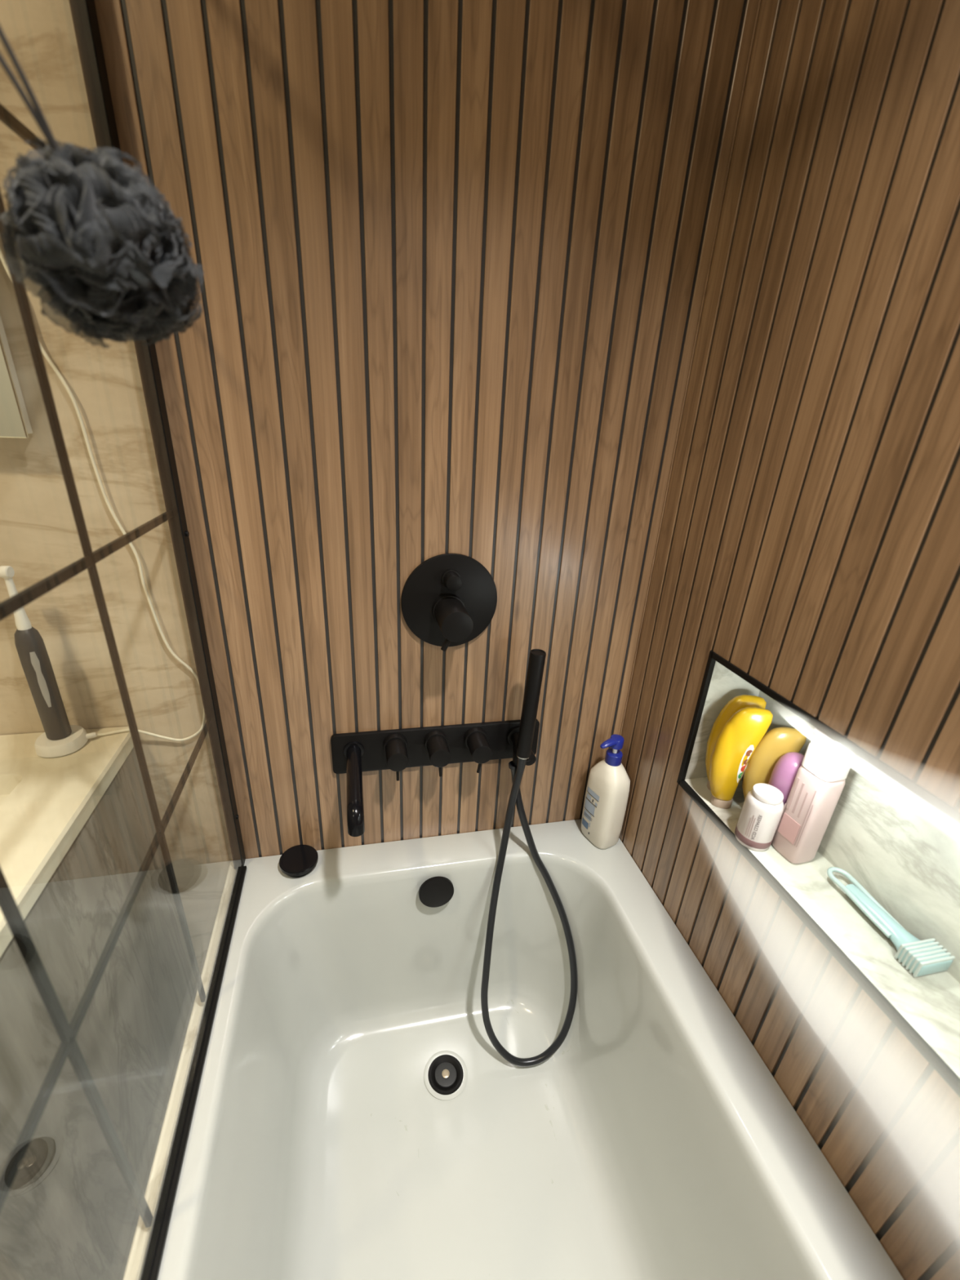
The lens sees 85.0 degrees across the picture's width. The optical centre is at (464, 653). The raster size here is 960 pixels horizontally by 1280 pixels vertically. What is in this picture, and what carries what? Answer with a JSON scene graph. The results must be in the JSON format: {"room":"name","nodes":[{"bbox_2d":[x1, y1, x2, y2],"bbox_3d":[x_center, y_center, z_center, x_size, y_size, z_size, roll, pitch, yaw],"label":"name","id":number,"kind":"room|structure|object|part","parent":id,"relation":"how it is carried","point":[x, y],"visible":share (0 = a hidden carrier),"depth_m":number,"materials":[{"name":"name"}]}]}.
{"room":"bathroom","nodes":[
{"label":"bathroom","id":0,"kind":"room"},
{"bbox_2d":[0,0,759,974],"bbox_3d":[-0.778,-0.194,0.683,2.350,2.400,0.080,-3,25,-12],"label":"wall","id":1,"kind":"structure","parent":0,"point":[454,255],"depth_m":0.71,"materials":[{"name":"brown wood"}]},
{"bbox_2d":[0,315,32,438],"bbox_3d":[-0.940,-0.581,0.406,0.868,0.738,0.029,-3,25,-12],"label":"upper cabinet","id":2,"kind":"object","parent":1,"relation":"attached to","point":[15,422],"visible":1,"depth_m":0.62,"materials":[{"name":"white paint"}]},
{"bbox_2d":[123,861,236,1279],"bbox_3d":[-0.272,0.991,0.342,0.014,0.559,1.699,-3,25,-12],"label":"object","id":3,"kind":"structure","parent":1,"relation":"attached to","point":[140,1240],"depth_m":0.64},
{"bbox_2d":[330,719,539,836],"bbox_3d":[-0.029,0.207,0.886,0.384,0.080,0.190,-3,25,-12],"label":"mixer","id":4,"kind":"object","parent":1,"relation":"attached to","point":[353,753],"visible":0.91,"depth_m":0.93,"materials":[{"name":"black metal"}]},
{"bbox_3d":[-0.178,0.213,0.850,0.036,0.049,0.182,-3,25,-12],"label":"spout","id":5,"kind":"part","parent":4,"relation":"part of","materials":[{"name":"black metal"}]},
{"bbox_3d":[-0.118,0.173,0.914,0.043,0.043,0.059,-3,25,-12],"label":"control knob","id":6,"kind":"part","parent":4,"relation":"part of","materials":[{"name":"black metal"}]},
{"bbox_3d":[-0.115,0.208,0.908,0.005,0.026,0.006,-3,25,-12],"label":"lever","id":7,"kind":"part","parent":4,"relation":"part of","materials":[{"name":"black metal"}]},
{"bbox_3d":[-0.047,0.170,0.966,0.384,0.080,0.009,-3,25,-12],"label":"wall plate","id":8,"kind":"part","parent":4,"relation":"part of","materials":[{"name":"black metal"}]},
{"bbox_3d":[-0.046,0.170,0.929,0.043,0.043,0.059,-3,25,-12],"label":"control knob","id":9,"kind":"part","parent":4,"relation":"part of","materials":[{"name":"black metal"}]},
{"bbox_3d":[-0.042,0.205,0.922,0.007,0.026,0.005,8,25,13],"label":"lever","id":10,"kind":"part","parent":4,"relation":"part of","materials":[{"name":"black metal"}]},
{"bbox_3d":[0.026,0.166,0.944,0.043,0.043,0.059,-3,25,-12],"label":"control knob","id":11,"kind":"part","parent":4,"relation":"part of","materials":[{"name":"black metal"}]},
{"bbox_3d":[0.027,0.201,0.937,0.009,0.027,0.005,-9,27,-24],"label":"lever","id":12,"kind":"part","parent":4,"relation":"part of","materials":[{"name":"black metal"}]},
{"bbox_2d":[480,648,577,1066],"bbox_3d":[0.131,0.411,0.939,0.206,0.824,0.174,15,27,25],"label":"shower","id":13,"kind":"object","parent":4,"relation":"attached to","point":[537,656],"visible":1,"depth_m":1.00,"materials":[{"name":"black metal"}]},
{"bbox_3d":[0.113,0.089,0.895,0.034,0.204,0.026,13,26,22],"label":"handle","id":14,"kind":"part","parent":13,"relation":"part of","materials":[{"name":"black metal"}]},
{"bbox_2d":[400,553,497,651],"bbox_3d":[-0.015,-0.068,0.820,0.159,0.159,0.087,-3,25,-12],"label":"shower valve","id":15,"kind":"object","parent":1,"relation":"attached to","point":[449,599],"visible":1,"depth_m":0.84,"materials":[{"name":"black metal"}]},
{"bbox_3d":[-0.027,-0.016,0.804,0.018,0.026,0.009,-3,25,-12],"label":"lever","id":16,"kind":"part","parent":15,"relation":"part of","materials":[{"name":"black metal"}]},
{"bbox_3d":[-0.018,-0.114,0.824,0.031,0.031,0.030,-3,25,-12],"label":"diverter knob","id":17,"kind":"part","parent":15,"relation":"part of","materials":[{"name":"black metal"}]},
{"bbox_3d":[-0.018,-0.056,0.822,0.054,0.054,0.081,-3,25,-12],"label":"temperature knob","id":18,"kind":"part","parent":15,"relation":"part of","materials":[{"name":"black metal"}]},
{"bbox_2d":[619,0,760,735],"bbox_3d":[0.341,-0.486,0.756,0.002,1.820,0.002,-3,25,-12],"label":"trim","id":19,"kind":"structure","parent":1,"relation":"attached to","point":[759,2],"depth_m":0.76,"materials":[{"name":"brown wood"}]},
{"bbox_2d":[618,0,959,1279],"bbox_3d":[0.647,0.266,-0.204,0.140,2.400,2.450,-3,25,-12],"label":"wall","id":20,"kind":"structure","parent":0,"point":[809,540],"depth_m":0.57,"materials":[{"name":"brown wood"}]},
{"bbox_2d":[676,650,959,1097],"bbox_3d":[0.429,0.242,0.517,0.008,0.239,0.678,-3,25,-12],"label":"trim","id":21,"kind":"structure","parent":20,"relation":"attached to","point":[905,1028],"depth_m":0.59,"materials":[{"name":"black metal"}]},
{"bbox_2d":[684,661,959,1077],"bbox_3d":[0.483,0.239,0.530,0.108,0.246,0.688,-3,25,-12],"label":"wall niche","id":22,"kind":"object","parent":20,"relation":"attached to","point":[904,851],"visible":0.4,"depth_m":0.61,"materials":[{"name":"stone"}]},
{"bbox_2d":[705,694,766,791],"bbox_3d":[0.409,0.139,0.805,0.063,0.172,0.033,9,25,14],"label":"shampoo bottle","id":23,"kind":"object","parent":22,"relation":"in","point":[739,702],"visible":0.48,"depth_m":0.78,"materials":[{"name":"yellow plastic"}]},
{"bbox_2d":[708,706,773,808],"bbox_3d":[0.399,0.153,0.772,0.063,0.172,0.033,9,25,14],"label":"shampoo bottle","id":24,"kind":"object","parent":22,"relation":"in","point":[740,735],"visible":1,"depth_m":0.75,"materials":[{"name":"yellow plastic"}]},
{"bbox_2d":[737,745,754,782],"bbox_3d":[0.410,0.160,0.760,0.022,0.070,0.008,-15,30,-34],"label":"print","id":25,"kind":"object","parent":24,"relation":"attached to","point":[744,753],"depth_m":0.75,"materials":[{"name":"multicoloured paper"}]},
{"bbox_2d":[734,782,783,851],"bbox_3d":[0.407,0.225,0.721,0.046,0.085,0.046,-3,25,-12],"label":"bottle","id":26,"kind":"object","parent":22,"relation":"on","point":[762,808],"visible":1,"depth_m":0.71,"materials":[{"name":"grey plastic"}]},
{"bbox_2d":[745,815,755,836],"bbox_3d":[0.388,0.234,0.710,0.001,0.036,0.006,-15,30,-34],"label":"print","id":27,"kind":"object","parent":26,"relation":"on","point":[750,820],"depth_m":0.71},
{"bbox_2d":[751,814,762,839],"bbox_3d":[0.393,0.234,0.705,0.004,0.043,0.001,18,29,31],"label":"print","id":28,"kind":"object","parent":26,"relation":"on","point":[756,820],"depth_m":0.71,"materials":[{"name":"grey"}]},
{"bbox_2d":[742,726,807,799],"bbox_3d":[0.444,0.172,0.763,0.063,0.150,0.033,9,25,14],"label":"shampoo bottle","id":29,"kind":"object","parent":22,"relation":"in","point":[777,742],"visible":0.51,"depth_m":0.74,"materials":[{"name":"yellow plastic"}]},
{"bbox_2d":[768,751,804,831],"bbox_3d":[0.448,0.196,0.732,0.046,0.131,0.046,-3,25,-12],"label":"bottle","id":30,"kind":"object","parent":22,"relation":"in","point":[783,775],"visible":0.29,"depth_m":0.71,"materials":[{"name":"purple plastic"}]},
{"bbox_2d":[772,740,854,863],"bbox_3d":[0.453,0.196,0.685,0.042,0.171,0.043,-5,25,-15],"label":"wash bottle","id":31,"kind":"object","parent":22,"relation":"in","point":[818,785],"visible":0.91,"depth_m":0.67,"materials":[{"name":"pink plastic"}]},
{"bbox_3d":[0.432,0.233,0.697,0.001,0.032,0.026,-5,25,-15],"label":"label panel","id":32,"kind":"part","parent":31,"relation":"part of","materials":[{"name":"pink paper"}]},
{"bbox_2d":[776,777,816,847],"bbox_3d":[0.433,0.207,0.684,0.001,0.090,0.034,-5,25,-15],"label":"print","id":33,"kind":"object","parent":31,"relation":"attached to","point":[797,780],"depth_m":0.68},
{"bbox_2d":[812,728,839,751],"bbox_3d":[0.407,0.099,0.590,0.029,0.020,0.029,-3,25,-12],"label":"lamp","id":34,"kind":"object","parent":22,"relation":"attached to","point":[824,742],"visible":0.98,"depth_m":0.58,"materials":[{"name":"white plastic"}]},
{"bbox_2d":[826,866,955,977],"bbox_3d":[0.489,0.308,0.619,0.045,0.022,0.138,-3,25,-12],"label":"brush","id":35,"kind":"object","parent":22,"relation":"on","point":[926,957],"visible":1,"depth_m":0.58,"materials":[{"name":"teal plastic"}]},
{"bbox_3d":[0.489,0.310,0.618,0.038,0.017,0.084,-3,25,-12],"label":"handle","id":36,"kind":"part","parent":35,"relation":"part of","materials":[{"name":"teal plastic"}]},
{"bbox_3d":[-0.574,1.458,0.056,2.540,0.080,2.630,-3,25,-12],"label":"floor","id":37,"kind":"structure","parent":0,"visible":0},
{"bbox_2d":[0,726,197,1279],"bbox_3d":[-0.968,0.639,0.685,0.978,0.865,0.518,-3,25,-12],"label":"vanity unit","id":38,"kind":"object","parent":37,"relation":"on","point":[77,829],"visible":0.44,"depth_m":0.68,"materials":[{"name":"grey stone"}]},
{"bbox_2d":[0,726,133,956],"bbox_3d":[-0.954,0.294,0.529,0.978,0.106,0.518,-3,25,-12],"label":"countertop","id":39,"kind":"structure","parent":38,"relation":"on","point":[46,802],"depth_m":0.68,"materials":[{"name":"beige stone"}]},
{"bbox_2d":[0,248,205,757],"bbox_3d":[-0.513,-0.208,0.672,0.228,0.786,0.065,-12,28,-29],"label":"power cord","id":40,"kind":"object","parent":39,"relation":"on","point":[45,747],"visible":0.84,"depth_m":0.75,"materials":[{"name":"white plastic"}]},
{"bbox_2d":[0,565,71,740],"bbox_3d":[-0.592,0.004,0.720,0.032,0.255,0.031,-3,25,-12],"label":"electric toothbrush","id":41,"kind":"object","parent":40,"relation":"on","point":[33,656],"visible":0.95,"depth_m":0.72,"materials":[{"name":"grey plastic"}]},
{"bbox_3d":[-0.594,0.043,0.738,0.031,0.169,0.031,-3,25,-12],"label":"handle","id":42,"kind":"part","parent":41,"relation":"part of","materials":[{"name":"grey plastic"}]},
{"bbox_2d":[139,818,903,1279],"bbox_3d":[0.098,0.952,0.430,0.746,0.576,1.659,-3,25,-12],"label":"bathtub","id":43,"kind":"object","parent":37,"relation":"on","point":[357,1115],"visible":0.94,"depth_m":0.88,"materials":[{"name":"white ceramic"}]},
{"bbox_2d":[0,0,246,1279],"bbox_3d":[-0.289,-0.106,0.241,0.022,1.519,0.976,-3,25,-12],"label":"frame","id":44,"kind":"object","parent":43,"relation":"on","point":[83,12],"visible":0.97,"depth_m":0.53,"materials":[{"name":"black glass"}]},
{"bbox_2d":[0,26,204,348],"bbox_3d":[-0.228,-0.280,0.327,0.107,0.156,0.117,-3,25,-12],"label":"bath pouf","id":45,"kind":"object","parent":44,"relation":"hanging from","point":[108,252],"visible":1,"depth_m":0.31,"materials":[{"name":"grey"}]},
{"bbox_3d":[-0.239,-0.307,0.285,0.010,0.075,0.042,11,26,19],"label":"cord","id":46,"kind":"part","parent":45,"relation":"part of","materials":[{"name":"grey fabric"}]},
{"bbox_3d":[-0.388,-0.300,0.663,0.016,1.519,0.026,-3,25,-12],"label":"wall post","id":47,"kind":"part","parent":44,"relation":"part of","materials":[{"name":"black metal"}]},
{"bbox_3d":[-0.313,0.584,0.544,0.015,0.011,0.939,-3,25,-12],"label":"rail","id":48,"kind":"part","parent":44,"relation":"part of","materials":[{"name":"black metal"}]},
{"bbox_3d":[-0.306,0.387,0.972,0.069,0.021,0.069,-3,25,-12],"label":"waste knob","id":49,"kind":"part","parent":43,"relation":"part of","materials":[{"name":"black metal"}]},
{"bbox_2d":[581,733,630,848],"bbox_3d":[0.278,0.267,1.024,0.067,0.242,0.077,-11,27,-27],"label":"pump bottle","id":50,"kind":"object","parent":43,"relation":"on","point":[608,785],"visible":1,"depth_m":1.00,"materials":[{"name":"beige plastic"}]}
]}

